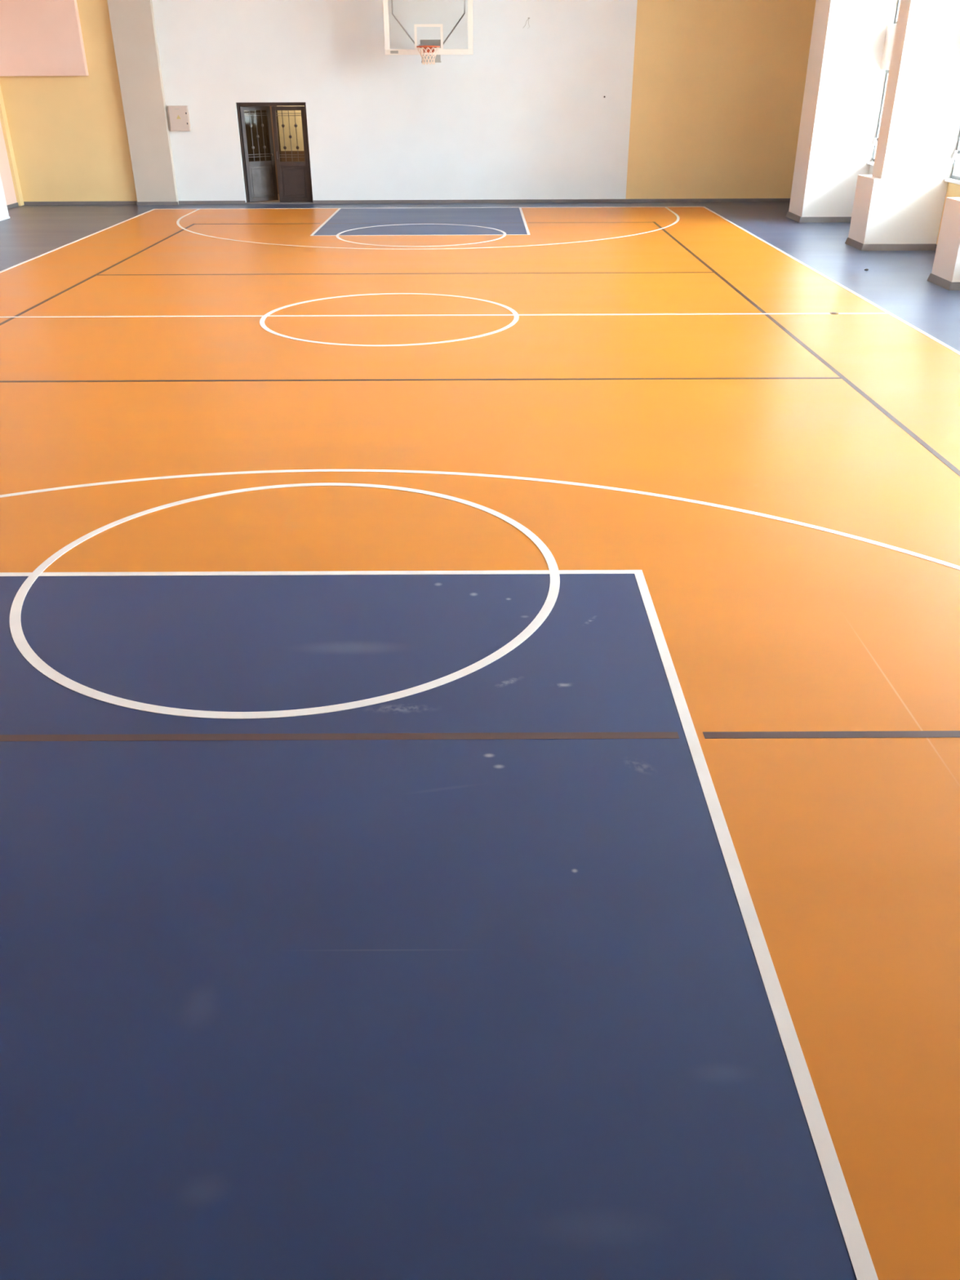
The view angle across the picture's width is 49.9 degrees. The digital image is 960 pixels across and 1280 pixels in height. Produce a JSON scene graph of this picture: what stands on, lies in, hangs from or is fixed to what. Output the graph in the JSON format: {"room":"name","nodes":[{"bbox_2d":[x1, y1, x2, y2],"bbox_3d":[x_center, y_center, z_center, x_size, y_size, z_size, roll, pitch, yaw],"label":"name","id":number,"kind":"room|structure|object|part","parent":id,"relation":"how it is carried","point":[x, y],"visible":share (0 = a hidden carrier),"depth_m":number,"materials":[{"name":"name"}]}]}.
{"room":"sports hall","nodes":[
{"label":"sports hall","id":0,"kind":"room"},
{"bbox_2d":[0,120,17,204],"bbox_3d":[-10.486,-5.591,8.887,0.200,6.400,29.600,0,29,0],"label":"wall","id":1,"kind":"structure","parent":0,"point":[5,170],"depth_m":22.67,"materials":[{"name":"paint"}]},
{"bbox_2d":[0,84,24,205],"bbox_3d":[-10.371,-10.935,22.716,0.070,2.550,0.200,0,29,0],"label":"trim","id":2,"kind":"structure","parent":1,"relation":"attached to","point":[3,118],"depth_m":22.76,"materials":[{"name":"yellow paint"}]},
{"bbox_2d":[6,202,18,208],"bbox_3d":[-10.364,-2.764,10.314,0.020,0.070,29.400,0,29,0],"label":"baseboard","id":3,"kind":"structure","parent":1,"relation":"attached to","point":[11,206],"depth_m":22.94,"materials":[{"name":"grey paint"}]},
{"bbox_2d":[244,106,304,194],"bbox_3d":[-4.861,-12.196,24.933,4.500,2.600,0.320,0,29,0],"label":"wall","id":4,"kind":"structure","parent":0,"point":[298,121],"depth_m":24.86,"materials":[{"name":"black metal"}]},
{"bbox_3d":[-6.101,-12.195,24.942,2.020,2.600,0.300,0,29,0],"label":"wood panel","id":5,"kind":"part","parent":4,"relation":"part of","materials":[{"name":"brown"}]},
{"bbox_3d":[-5.011,-12.195,24.933,0.160,2.600,0.320,0,29,0],"label":"wood post","id":6,"kind":"part","parent":4,"relation":"part of","materials":[{"name":"brown"}]},
{"bbox_3d":[-4.881,-12.205,24.951,0.100,2.600,0.280,0,29,0],"label":"wood post","id":7,"kind":"part","parent":4,"relation":"part of","materials":[{"name":"brown"}]},
{"bbox_2d":[0,0,816,204],"bbox_3d":[-1.504,-12.770,21.990,18.220,6.400,0.250,0,29,0],"label":"wall","id":8,"kind":"structure","parent":0,"point":[704,99],"depth_m":22.40,"materials":[{"name":"white paint"}]},
{"bbox_2d":[0,0,88,75],"bbox_3d":[-9.413,-13.763,21.200,2.010,3.840,0.160,0,29,0],"label":"wall panel","id":9,"kind":"object","parent":8,"relation":"attached to","point":[38,37],"depth_m":21.73,"materials":[{"name":"paint"}]},
{"bbox_3d":[-9.164,-12.739,21.993,2.900,6.400,0.248,0,29,0],"label":"yellow panel","id":10,"kind":"part","parent":8,"relation":"part of","materials":[{"name":"paint"}]},
{"bbox_2d":[106,0,178,205],"bbox_3d":[-7.271,-12.641,21.799,0.925,6.400,0.190,0,29,0],"label":"pilaster","id":11,"kind":"object","parent":8,"relation":"attached to","point":[132,22],"visible":1,"depth_m":22.27,"materials":[{"name":"beige paint"}]},
{"bbox_3d":[-7.259,-9.823,23.243,0.925,0.070,0.030,0,29,0],"label":"skirting","id":12,"kind":"part","parent":11,"relation":"part of","materials":[{"name":"grey paint"}]},
{"bbox_2d":[167,105,191,131],"bbox_3d":[-6.558,-11.374,22.524,0.420,0.495,0.130,0,29,0],"label":"electrical panel","id":13,"kind":"object","parent":8,"relation":"attached to","point":[179,115],"visible":1,"depth_m":22.48,"materials":[{"name":"beige metal"}]},
{"bbox_2d":[235,102,312,204],"bbox_3d":[-4.551,-10.913,23.162,1.530,2.040,0.561,0,29,0],"label":"door","id":14,"kind":"structure","parent":8,"relation":"in","point":[294,178],"depth_m":23.25,"materials":[{"name":"brown wood"}]},
{"bbox_2d":[244,110,271,161],"bbox_3d":[-4.962,-11.247,23.047,0.540,1.020,0.010,-18,33,-29],"label":"grille","id":15,"kind":"object","parent":14,"relation":"attached to","point":[268,112],"depth_m":23.05,"materials":[{"name":"grey metal"}]},
{"bbox_3d":[-4.965,-10.431,23.504,0.460,0.570,0.040,-18,33,-29],"label":"panel moulding","id":16,"kind":"part","parent":14,"relation":"part of","materials":[{"name":"grey wood"}]},
{"bbox_3d":[-4.965,-10.435,23.501,0.540,0.640,0.024,-18,33,-29],"label":"panel","id":17,"kind":"part","parent":14,"relation":"part of","materials":[{"name":"grey wood"}]},
{"bbox_2d":[275,110,304,161],"bbox_3d":[-4.202,-11.158,22.877,0.560,1.020,0.010,0,29,0],"label":"grille","id":18,"kind":"object","parent":14,"relation":"attached to","point":[277,156],"depth_m":22.89,"materials":[{"name":"grey metal"}]},
{"bbox_3d":[-4.198,-10.348,23.334,0.560,0.640,0.024,0,29,0],"label":"panel","id":19,"kind":"part","parent":14,"relation":"part of","materials":[{"name":"brown wood"}]},
{"bbox_3d":[-4.198,-10.343,23.336,0.480,0.570,0.040,0,29,0],"label":"panel moulding","id":20,"kind":"part","parent":14,"relation":"part of","materials":[{"name":"brown wood"}]},
{"bbox_3d":[-2.214,-12.767,21.991,11.000,6.400,0.250,0,29,0],"label":"white panel","id":21,"kind":"part","parent":8,"relation":"part of","materials":[{"name":"paint"}]},
{"bbox_2d":[23,198,790,204],"bbox_3d":[-1.461,-9.924,23.381,17.720,0.070,0.032,0,29,0],"label":"baseboard","id":22,"kind":"structure","parent":8,"relation":"attached to","point":[680,200],"depth_m":23.37,"materials":[{"name":"grey paint"}]},
{"bbox_2d":[382,0,473,64],"bbox_3d":[-1.043,-12.499,21.079,1.800,1.328,1.612,0,29,0],"label":"basketball hoop","id":23,"kind":"object","parent":8,"relation":"attached to","point":[430,51],"visible":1,"depth_m":21.01,"materials":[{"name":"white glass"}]},
{"bbox_3d":[-1.751,-12.010,21.098,0.160,0.050,0.004,0,29,0],"label":"board plate","id":24,"kind":"part","parent":23,"relation":"part of","materials":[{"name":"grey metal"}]},
{"bbox_3d":[-1.530,-12.580,20.972,0.515,0.959,0.028,0,29,0],"label":"support frame","id":25,"kind":"part","parent":23,"relation":"part of","materials":[{"name":"grey metal"}]},
{"bbox_3d":[-1.011,-12.157,21.090,0.420,0.180,0.040,0,29,0],"label":"mounting plate","id":26,"kind":"part","parent":23,"relation":"part of","materials":[{"name":"grey metal"}]},
{"bbox_3d":[-0.556,-12.584,20.972,0.515,0.959,0.028,0,29,0],"label":"support frame","id":27,"kind":"part","parent":23,"relation":"part of","materials":[{"name":"grey metal"}]},
{"bbox_3d":[5.446,-12.800,21.989,4.320,6.400,0.250,0,29,0],"label":"yellow panel","id":28,"kind":"part","parent":8,"relation":"part of","materials":[{"name":"paint"}]},
{"bbox_2d":[0,194,959,1279],"bbox_3d":[-1.466,-3.342,11.498,18.220,0.124,32.400,0,29,0],"label":"floor","id":29,"kind":"structure","parent":0,"point":[479,683],"depth_m":4.40,"materials":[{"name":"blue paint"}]},
{"bbox_2d":[0,173,9,221],"bbox_3d":[-10.034,-11.282,19.327,0.748,6.400,0.796,0,29,0],"label":"pillar","id":30,"kind":"structure","parent":29,"relation":"on","point":[4,215],"depth_m":20.91,"materials":[{"name":"paint"}]},
{"bbox_2d":[786,0,896,222],"bbox_3d":[6.798,-11.154,18.959,1.231,6.400,1.010,0,29,0],"label":"pillar","id":31,"kind":"structure","parent":29,"relation":"on","point":[844,83],"depth_m":19.19,"materials":[{"name":"paint"}]},
{"bbox_3d":[6.810,-8.388,20.467,1.231,0.100,1.010,0,29,0],"label":"skirting","id":32,"kind":"part","parent":31,"relation":"part of","materials":[{"name":"grey paint"}]},
{"bbox_2d":[844,0,959,250],"bbox_3d":[6.805,-9.348,15.645,1.231,6.400,0.860,0,29,0],"label":"pillar","id":33,"kind":"structure","parent":29,"relation":"on","point":[898,206],"depth_m":16.06,"materials":[{"name":"paint"}]},
{"bbox_3d":[6.817,-6.582,17.152,1.231,0.100,0.860,0,29,0],"label":"skirting","id":34,"kind":"part","parent":33,"relation":"part of","materials":[{"name":"grey paint"}]},
{"bbox_2d":[926,197,959,290],"bbox_3d":[6.811,-7.625,12.483,1.231,6.400,0.760,0,29,0],"label":"pillar","id":35,"kind":"structure","parent":29,"relation":"on","point":[945,273],"depth_m":13.73,"materials":[{"name":"paint"}]},
{"bbox_3d":[6.823,-4.859,13.991,1.231,0.100,0.760,0,29,0],"label":"skirting","id":36,"kind":"part","parent":35,"relation":"part of","materials":[{"name":"grey paint"}]},
{"bbox_2d":[868,0,959,244],"bbox_3d":[7.524,-5.666,8.883,0.220,6.400,29.600,0,29,0],"label":"wall","id":37,"kind":"structure","parent":0,"point":[953,190],"depth_m":16.37,"materials":[{"name":"white paint"}]},
{"bbox_2d":[866,0,900,165],"bbox_3d":[7.497,-10.030,17.381,0.340,3.870,2.900,0,29,0],"label":"window","id":38,"kind":"structure","parent":37,"relation":"in","point":[875,141],"depth_m":19.10,"materials":[{"name":"white glass"}]},
{"bbox_3d":[7.504,-8.351,18.297,0.340,0.045,2.898,0,29,0],"label":"sill","id":39,"kind":"part","parent":38,"relation":"part of","materials":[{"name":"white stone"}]},
{"bbox_3d":[7.395,-9.303,19.351,0.050,0.180,0.035,0,29,0],"label":"handle","id":40,"kind":"part","parent":38,"relation":"part of","materials":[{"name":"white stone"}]},
{"bbox_2d":[880,23,896,70],"bbox_3d":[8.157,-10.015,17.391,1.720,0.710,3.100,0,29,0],"label":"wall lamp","id":41,"kind":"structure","parent":37,"relation":"attached to","point":[891,28],"depth_m":18.44,"materials":[{"name":"paint"}]},
{"bbox_2d":[944,131,959,184],"bbox_3d":[7.504,-8.271,14.154,0.340,3.870,2.850,0,29,0],"label":"window","id":42,"kind":"structure","parent":37,"relation":"in","point":[955,175],"depth_m":16.10,"materials":[{"name":"white glass"}]},
{"bbox_3d":[7.511,-6.592,15.070,0.340,0.045,2.848,0,29,0],"label":"sill","id":43,"kind":"part","parent":42,"relation":"part of","materials":[{"name":"white stone"}]},
{"bbox_3d":[7.402,-7.533,16.102,0.050,0.180,0.035,0,29,0],"label":"handle","id":44,"kind":"part","parent":42,"relation":"part of","materials":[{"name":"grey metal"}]},
{"bbox_3d":[7.454,-8.291,14.144,0.060,3.825,2.850,0,29,0],"label":"frame","id":45,"kind":"part","parent":42,"relation":"part of","materials":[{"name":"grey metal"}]},
{"bbox_3d":[7.456,-7.277,14.696,0.006,1.475,2.790,0,29,0],"label":"pane","id":46,"kind":"part","parent":42,"relation":"part of","materials":[{"name":"clear glass"}]}
]}

